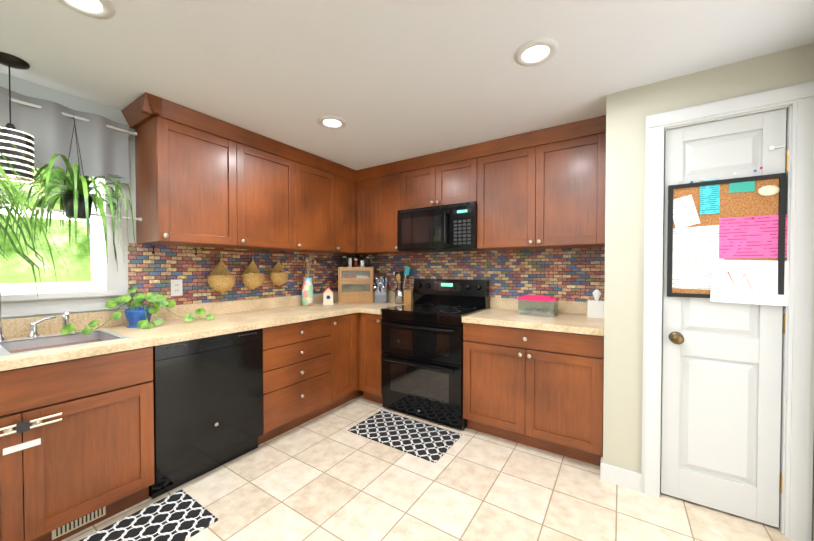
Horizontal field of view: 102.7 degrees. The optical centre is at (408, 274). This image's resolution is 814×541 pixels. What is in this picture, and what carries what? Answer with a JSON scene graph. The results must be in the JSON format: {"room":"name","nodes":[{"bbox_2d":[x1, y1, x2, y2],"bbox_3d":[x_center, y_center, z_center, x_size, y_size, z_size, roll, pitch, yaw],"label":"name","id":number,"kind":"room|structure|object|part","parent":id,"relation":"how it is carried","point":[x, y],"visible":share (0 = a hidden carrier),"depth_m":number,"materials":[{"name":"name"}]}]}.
{"room":"kitchen","nodes":[
{"label":"kitchen","id":0,"kind":"room"},
{"bbox_2d":[0,72,344,318],"bbox_3d":[-2.230,0.089,1.566,0.120,2.237,5.840,1,1,33],"label":"wall","id":1,"kind":"structure","parent":0,"point":[30,89],"depth_m":1.92,"materials":[{"name":"white paint"}]},
{"bbox_2d":[0,140,129,317],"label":"window","id":2,"kind":"structure","parent":1,"relation":"in","point":[110,279],"depth_m":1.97,"materials":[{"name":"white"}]},
{"bbox_2d":[0,86,141,295],"bbox_3d":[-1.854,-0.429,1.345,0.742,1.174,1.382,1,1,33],"label":"curtain","id":3,"kind":"object","parent":1,"relation":"attached to","point":[74,144],"visible":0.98,"depth_m":1.75,"materials":[{"name":"grey fabric"}]},
{"bbox_2d":[0,293,337,340],"bbox_3d":[-1.326,0.359,2.352,0.533,0.278,3.298,1,1,33],"label":"backsplash","id":4,"kind":"structure","parent":1,"relation":"attached to","point":[14,327],"depth_m":2.02,"materials":[{"name":"beige stone"}]},
{"bbox_2d":[129,96,248,247],"bbox_3d":[-1.491,-0.621,2.254,0.348,0.836,0.536,1,1,33],"label":"upper cabinet","id":5,"kind":"object","parent":1,"relation":"attached to","point":[203,180],"depth_m":2.10,"materials":[{"name":"brown wood"}]},
{"bbox_2d":[128,243,355,308],"bbox_3d":[-1.232,-0.003,2.974,0.002,0.424,2.100,1,1,33],"label":"backsplash","id":6,"kind":"structure","parent":1,"relation":"attached to","point":[150,272],"depth_m":2.52,"materials":[{"name":"tile"}]},
{"bbox_2d":[171,279,182,295],"bbox_3d":[-1.655,0.095,2.323,0.006,0.116,0.072,1,1,33],"label":"electrical outlet","id":7,"kind":"object","parent":6,"relation":"attached to","point":[176,288],"visible":1,"depth_m":2.32,"materials":[{"name":"white plastic"}]},
{"bbox_2d":[151,246,287,292],"bbox_3d":[-1.405,-0.031,2.582,0.136,0.344,1.023,1,1,33],"label":"baskets","id":8,"kind":"object","parent":6,"relation":"attached to","point":[221,278],"visible":0.98,"depth_m":2.65,"materials":[{"name":"brown wicker"}]},
{"bbox_2d":[208,251,234,292],"bbox_3d":[-1.440,-0.020,2.512,0.119,0.324,0.199,1,1,33],"label":"basket","id":9,"kind":"object","parent":8,"relation":"on","point":[220,279],"depth_m":2.49,"materials":[{"name":"beige wicker"}]},
{"bbox_2d":[242,259,263,288],"bbox_3d":[-1.300,-0.031,2.726,0.119,0.308,0.184,1,1,33],"label":"basket","id":10,"kind":"object","parent":8,"relation":"on","point":[252,278],"depth_m":2.70,"materials":[{"name":"yellow wicker"}]},
{"bbox_2d":[270,259,287,285],"bbox_3d":[-1.166,-0.041,2.931,0.119,0.294,0.169,1,1,33],"label":"basket","id":11,"kind":"object","parent":8,"relation":"on","point":[278,277],"depth_m":2.91,"materials":[{"name":"beige wicker"}]},
{"bbox_2d":[231,132,304,251],"bbox_3d":[-1.240,-0.627,2.637,0.348,0.836,0.609,1,1,33],"label":"upper cabinet","id":12,"kind":"object","parent":1,"relation":"attached to","point":[276,170],"depth_m":2.60,"materials":[{"name":"brown wood"}]},
{"bbox_2d":[301,152,328,253],"bbox_3d":[-0.981,-0.634,3.033,0.348,0.836,0.568,1,1,33],"label":"upper cabinet","id":13,"kind":"object","parent":1,"relation":"attached to","point":[316,167],"depth_m":2.95,"materials":[{"name":"brown wood"}]},
{"bbox_2d":[329,160,356,254],"bbox_3d":[-0.765,-0.638,3.321,0.393,0.836,0.380,1,1,33],"label":"upper cabinet","id":14,"kind":"object","parent":1,"relation":"attached to","point":[342,179],"depth_m":3.23,"materials":[{"name":"brown wood"}]},
{"bbox_2d":[0,0,813,169],"bbox_3d":[-0.762,-1.064,0.586,3.630,0.100,5.840,1,1,33],"label":"ceiling","id":15,"kind":"structure","parent":0,"point":[389,81],"depth_m":1.54,"materials":[{"name":"white paint"}]},
{"bbox_2d":[0,52,33,181],"bbox_3d":[-1.913,-0.746,1.564,0.148,0.564,0.148,1,1,33],"label":"pendant lamp","id":16,"kind":"object","parent":15,"relation":"hanging from","point":[22,142],"visible":0.98,"depth_m":1.55,"materials":[{"name":"black metal"}]},
{"bbox_2d":[56,0,115,18],"bbox_3d":[-1.212,-1.018,1.205,0.192,0.012,0.192,1,1,33],"label":"recessed light","id":17,"kind":"object","parent":15,"relation":"in","point":[100,9],"visible":0.98,"depth_m":1.24,"materials":[{"name":"white"}]},
{"bbox_2d":[318,115,345,128],"bbox_3d":[-0.522,-1.034,2.223,0.192,0.012,0.192,1,1,33],"label":"recessed light","id":18,"kind":"object","parent":15,"relation":"in","point":[331,122],"visible":1,"depth_m":2.21,"materials":[{"name":"white"}]},
{"bbox_2d":[514,38,557,66],"bbox_3d":[0.588,-1.022,1.508,0.192,0.012,0.192,1,1,33],"label":"recessed light","id":19,"kind":"object","parent":15,"relation":"in","point":[543,49],"visible":1,"depth_m":1.49,"materials":[{"name":"white"}]},
{"bbox_2d":[61,395,795,540],"bbox_3d":[-0.762,1.273,0.624,3.630,0.100,5.840,1,1,33],"label":"floor","id":20,"kind":"structure","parent":0,"point":[328,476],"depth_m":1.75,"materials":[{"name":"tile"}]},
{"bbox_2d":[0,333,157,540],"bbox_3d":[-1.832,0.791,1.499,0.628,0.835,0.891,1,1,33],"label":"base cabinet","id":21,"kind":"object","parent":20,"relation":"on","point":[76,432],"depth_m":1.46,"materials":[{"name":"brown wood"}]},
{"bbox_2d":[0,301,391,372],"bbox_3d":[-1.278,0.340,2.320,0.648,0.042,3.298,1,1,33],"label":"countertop","id":22,"kind":"structure","parent":21,"relation":"on","point":[168,332],"depth_m":1.86,"materials":[{"name":"beige stone"}]},
{"bbox_2d":[0,289,69,341],"bbox_3d":[-1.969,0.150,1.585,0.105,0.353,0.465,1,1,33],"label":"faucet","id":23,"kind":"object","parent":22,"relation":"on","point":[33,336],"depth_m":1.67,"materials":[{"name":"silver metal"}]},
{"bbox_2d":[0,328,130,356],"bbox_3d":[-1.843,0.420,1.461,0.480,0.184,0.810,1,1,33],"label":"sink","id":24,"kind":"object","parent":22,"relation":"in","point":[33,343],"depth_m":1.67,"materials":[{"name":"silver metal"}]},
{"bbox_2d":[60,286,213,334],"bbox_3d":[-1.645,0.197,2.028,0.297,0.250,0.721,1,1,33],"label":"plant","id":25,"kind":"object","parent":22,"relation":"on","point":[138,317],"visible":1,"depth_m":1.98,"materials":[{"name":"green plant"}]},
{"bbox_2d":[302,254,316,305],"bbox_3d":[-0.969,0.051,3.168,0.117,0.505,0.163,1,1,33],"label":"vase","id":26,"kind":"object","parent":22,"relation":"on","point":[307,292],"visible":1,"depth_m":3.12,"materials":[{"name":"multicoloured ceramic"}]},
{"bbox_2d":[322,286,333,304],"bbox_3d":[-0.808,0.212,3.267,0.114,0.181,0.106,0,1,-17],"label":"birdhouse","id":27,"kind":"object","parent":22,"relation":"on","point":[327,292],"visible":1,"depth_m":3.23,"materials":[{"name":"beige wood"}]},
{"bbox_2d":[338,256,372,303],"bbox_3d":[-0.566,0.052,3.488,0.359,0.492,0.274,0,1,-10],"label":"bread box","id":28,"kind":"object","parent":22,"relation":"on","point":[355,283],"visible":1,"depth_m":3.38,"materials":[{"name":"brown wood"}]},
{"bbox_2d":[374,276,387,302],"bbox_3d":[-0.295,0.159,3.452,0.122,0.281,0.234,0,1,3],"label":"knife block","id":29,"kind":"object","parent":22,"relation":"on","point":[381,290],"visible":1,"depth_m":3.42,"materials":[{"name":"grey metal"}]},
{"bbox_2d":[79,489,217,540],"bbox_3d":[-1.313,1.205,1.372,0.392,0.010,0.790,1,1,33],"label":"area rug","id":30,"kind":"object","parent":20,"relation":"on","point":[181,515],"visible":1,"depth_m":1.56,"materials":[{"name":"black fabric"}]},
{"bbox_2d":[149,328,262,498],"bbox_3d":[-1.405,0.782,2.119,0.608,0.828,0.606,1,1,33],"label":"dishwasher","id":31,"kind":"object","parent":20,"relation":"on","point":[208,402],"visible":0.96,"depth_m":1.90,"materials":[{"name":"black metal"}]},
{"bbox_2d":[228,317,339,444],"bbox_3d":[-1.066,0.773,2.669,0.628,0.835,0.679,1,1,33],"label":"base cabinet","id":32,"kind":"object","parent":20,"relation":"on","point":[301,363],"depth_m":2.46,"materials":[{"name":"brown wood"}]},
{"bbox_2d":[340,313,359,404],"bbox_3d":[-0.829,0.767,3.032,0.628,0.835,0.303,1,1,33],"label":"base cabinet","id":33,"kind":"object","parent":20,"relation":"on","point":[350,325],"depth_m":2.94,"materials":[{"name":"brown wood"}]},
{"bbox_2d":[360,313,381,403],"bbox_3d":[-0.186,0.764,3.208,0.291,0.835,0.628,1,1,33],"label":"base cabinet","id":34,"kind":"object","parent":20,"relation":"on","point":[370,323],"depth_m":2.95,"materials":[{"name":"brown wood"}]},
{"bbox_2d":[360,301,405,312],"bbox_3d":[-0.175,0.326,3.182,0.253,0.042,0.648,1,1,33],"label":"countertop","id":35,"kind":"structure","parent":34,"relation":"on","point":[367,308],"depth_m":3.02,"materials":[{"name":"beige stone"}]},
{"bbox_2d":[393,266,409,303],"bbox_3d":[-0.072,0.109,3.360,0.168,0.383,0.162,1,1,33],"label":"utensil crock","id":36,"kind":"object","parent":35,"relation":"on","point":[399,292],"visible":0.98,"depth_m":3.33,"materials":[{"name":"clear glass"}]},
{"bbox_2d":[404,290,412,303],"bbox_3d":[0.009,0.231,3.324,0.088,0.140,0.090,1,1,33],"label":"box","id":37,"kind":"object","parent":35,"relation":"on","point":[408,296],"visible":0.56,"depth_m":3.28,"materials":[{"name":"brown wood"}]},
{"bbox_2d":[348,410,461,462],"bbox_3d":[-0.034,1.188,2.442,0.755,0.010,0.413,1,1,33],"label":"area rug","id":38,"kind":"object","parent":20,"relation":"on","point":[430,443],"visible":0.96,"depth_m":2.40,"materials":[{"name":"black fabric"}]},
{"bbox_2d":[381,279,488,429],"bbox_3d":[0.230,0.617,2.875,0.758,1.131,0.673,1,1,33],"label":"range","id":39,"kind":"object","parent":20,"relation":"on","point":[422,340],"visible":0.94,"depth_m":2.67,"materials":[{"name":"black metal"}]},
{"bbox_2d":[463,325,603,465],"bbox_3d":[0.957,0.776,2.459,0.909,0.835,0.628,1,1,33],"label":"base cabinet","id":40,"kind":"object","parent":20,"relation":"on","point":[536,388],"depth_m":2.17,"materials":[{"name":"brown wood"}]},
{"bbox_2d":[462,309,603,336],"bbox_3d":[0.952,0.338,2.444,0.909,0.042,0.648,1,1,33],"label":"countertop","id":41,"kind":"structure","parent":40,"relation":"on","point":[506,318],"depth_m":2.25,"materials":[{"name":"beige stone"}]},
{"bbox_2d":[517,295,558,316],"bbox_3d":[1.007,0.240,2.533,0.272,0.147,0.172,1,1,33],"label":"box","id":42,"kind":"object","parent":41,"relation":"on","point":[537,299],"visible":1,"depth_m":2.50,"materials":[{"name":"clear plastic"}]},
{"bbox_2d":[587,289,603,318],"bbox_3d":[1.388,0.214,2.403,0.110,0.205,0.110,1,1,33],"label":"tissue box","id":43,"kind":"object","parent":41,"relation":"on","point":[596,308],"visible":0.92,"depth_m":2.37,"materials":[{"name":"white paper"}]},
{"bbox_2d":[370,247,591,301],"bbox_3d":[0.855,0.067,2.965,3.510,2.237,0.120,1,1,33],"label":"wall","id":44,"kind":"structure","parent":0,"point":[465,251],"depth_m":3.11,"materials":[{"name":"white paint"}]},
{"bbox_2d":[357,165,388,254],"bbox_3d":[-0.340,-0.640,3.418,0.342,0.836,0.407,1,1,33],"label":"upper cabinet","id":45,"kind":"object","parent":44,"relation":"attached to","point":[368,179],"depth_m":3.29,"materials":[{"name":"brown wood"}]},
{"bbox_2d":[381,161,415,253],"bbox_3d":[-0.131,-0.638,3.317,0.348,0.836,0.348,1,1,33],"label":"upper cabinet","id":46,"kind":"object","parent":44,"relation":"attached to","point":[390,173],"depth_m":3.15,"materials":[{"name":"brown wood"}]},
{"bbox_2d":[401,144,476,209],"bbox_3d":[0.333,-0.825,3.010,0.762,0.453,0.348,1,1,33],"label":"upper cabinet","id":47,"kind":"object","parent":44,"relation":"attached to","point":[439,178],"depth_m":2.84,"materials":[{"name":"brown wood"}]},
{"bbox_2d":[397,202,488,252],"bbox_3d":[0.307,-0.405,2.976,0.756,0.376,0.442,1,1,33],"label":"microwave","id":48,"kind":"object","parent":47,"relation":"attached to","point":[448,228],"visible":1,"depth_m":2.81,"materials":[{"name":"black metal"}]},
{"bbox_2d":[356,247,604,308],"bbox_3d":[0.432,0.082,3.165,2.575,0.599,0.002,1,1,33],"label":"backsplash","id":49,"kind":"structure","parent":44,"relation":"attached to","point":[571,274],"depth_m":2.85,"materials":[{"name":"tile"}]},
{"bbox_2d":[373,293,587,312],"bbox_3d":[0.435,0.256,3.157,2.556,0.098,0.020,1,1,33],"label":"backsplash","id":50,"kind":"structure","parent":44,"relation":"attached to","point":[495,303],"depth_m":2.74,"materials":[{"name":"beige stone"}]},
{"bbox_2d":[477,116,605,250],"bbox_3d":[1.033,-0.626,2.555,0.911,0.836,0.348,1,1,33],"label":"upper cabinet","id":51,"kind":"object","parent":44,"relation":"attached to","point":[545,188],"depth_m":2.38,"materials":[{"name":"brown wood"}]},
{"bbox_2d":[603,43,813,540],"bbox_3d":[1.665,0.083,1.956,0.810,2.237,0.679,1,1,33],"label":"wall","id":52,"kind":"structure","parent":0,"point":[628,111],"depth_m":1.82,"materials":[{"name":"beige paint"}]},
{"bbox_2d":[600,457,641,491],"bbox_3d":[1.228,1.155,1.888,0.197,0.095,0.084,1,1,33],"label":"baseboard","id":53,"kind":"structure","parent":52,"relation":"attached to","point":[629,479],"depth_m":1.85,"materials":[{"name":"white wood"}]},
{"bbox_2d":[660,109,787,527],"bbox_3d":[1.555,0.213,1.620,0.453,1.963,0.107,1,1,33],"label":"pantry door","id":54,"kind":"structure","parent":52,"relation":"in","point":[721,404],"depth_m":1.63,"materials":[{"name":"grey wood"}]},
{"bbox_3d":[1.402,0.335,1.702,0.062,0.062,0.072,1,1,33],"label":"knob","id":55,"kind":"part","parent":54,"relation":"part of","materials":[{"name":"brown metal"}]},
{"bbox_2d":[667,167,788,305],"bbox_3d":[1.579,-0.181,1.605,0.481,0.656,0.023,1,1,33],"label":"corkboard","id":56,"kind":"object","parent":54,"relation":"attached to","point":[726,240],"visible":1,"depth_m":1.60,"materials":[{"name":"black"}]},
{"bbox_2d":[642,81,813,540],"bbox_3d":[1.571,0.176,1.653,0.618,2.060,0.114,1,1,33],"label":"door frame","id":57,"kind":"structure","parent":52,"relation":"attached to","point":[797,429],"depth_m":1.49,"materials":[{"name":"white wood"}]},
{"bbox_2d":[812,449,813,540],"bbox_3d":[0.706,0.120,-0.356,0.120,2.237,5.600,1,1,33],"label":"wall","id":58,"kind":"structure","parent":0,"point":[813,502],"depth_m":1.46,"materials":[{"name":"beige paint"}]},
{"label":"outside","id":59,"kind":"structure","parent":0,"visible":0},
{"bbox_2d":[0,168,90,283],"bbox_3d":[-4.800,-0.815,2.995,0.001,5.000,9.000,1,1,33],"label":"window pane","id":60,"kind":"structure","parent":59,"point":[15,267],"depth_m":3.85,"materials":[{"name":"glass"}]}
]}

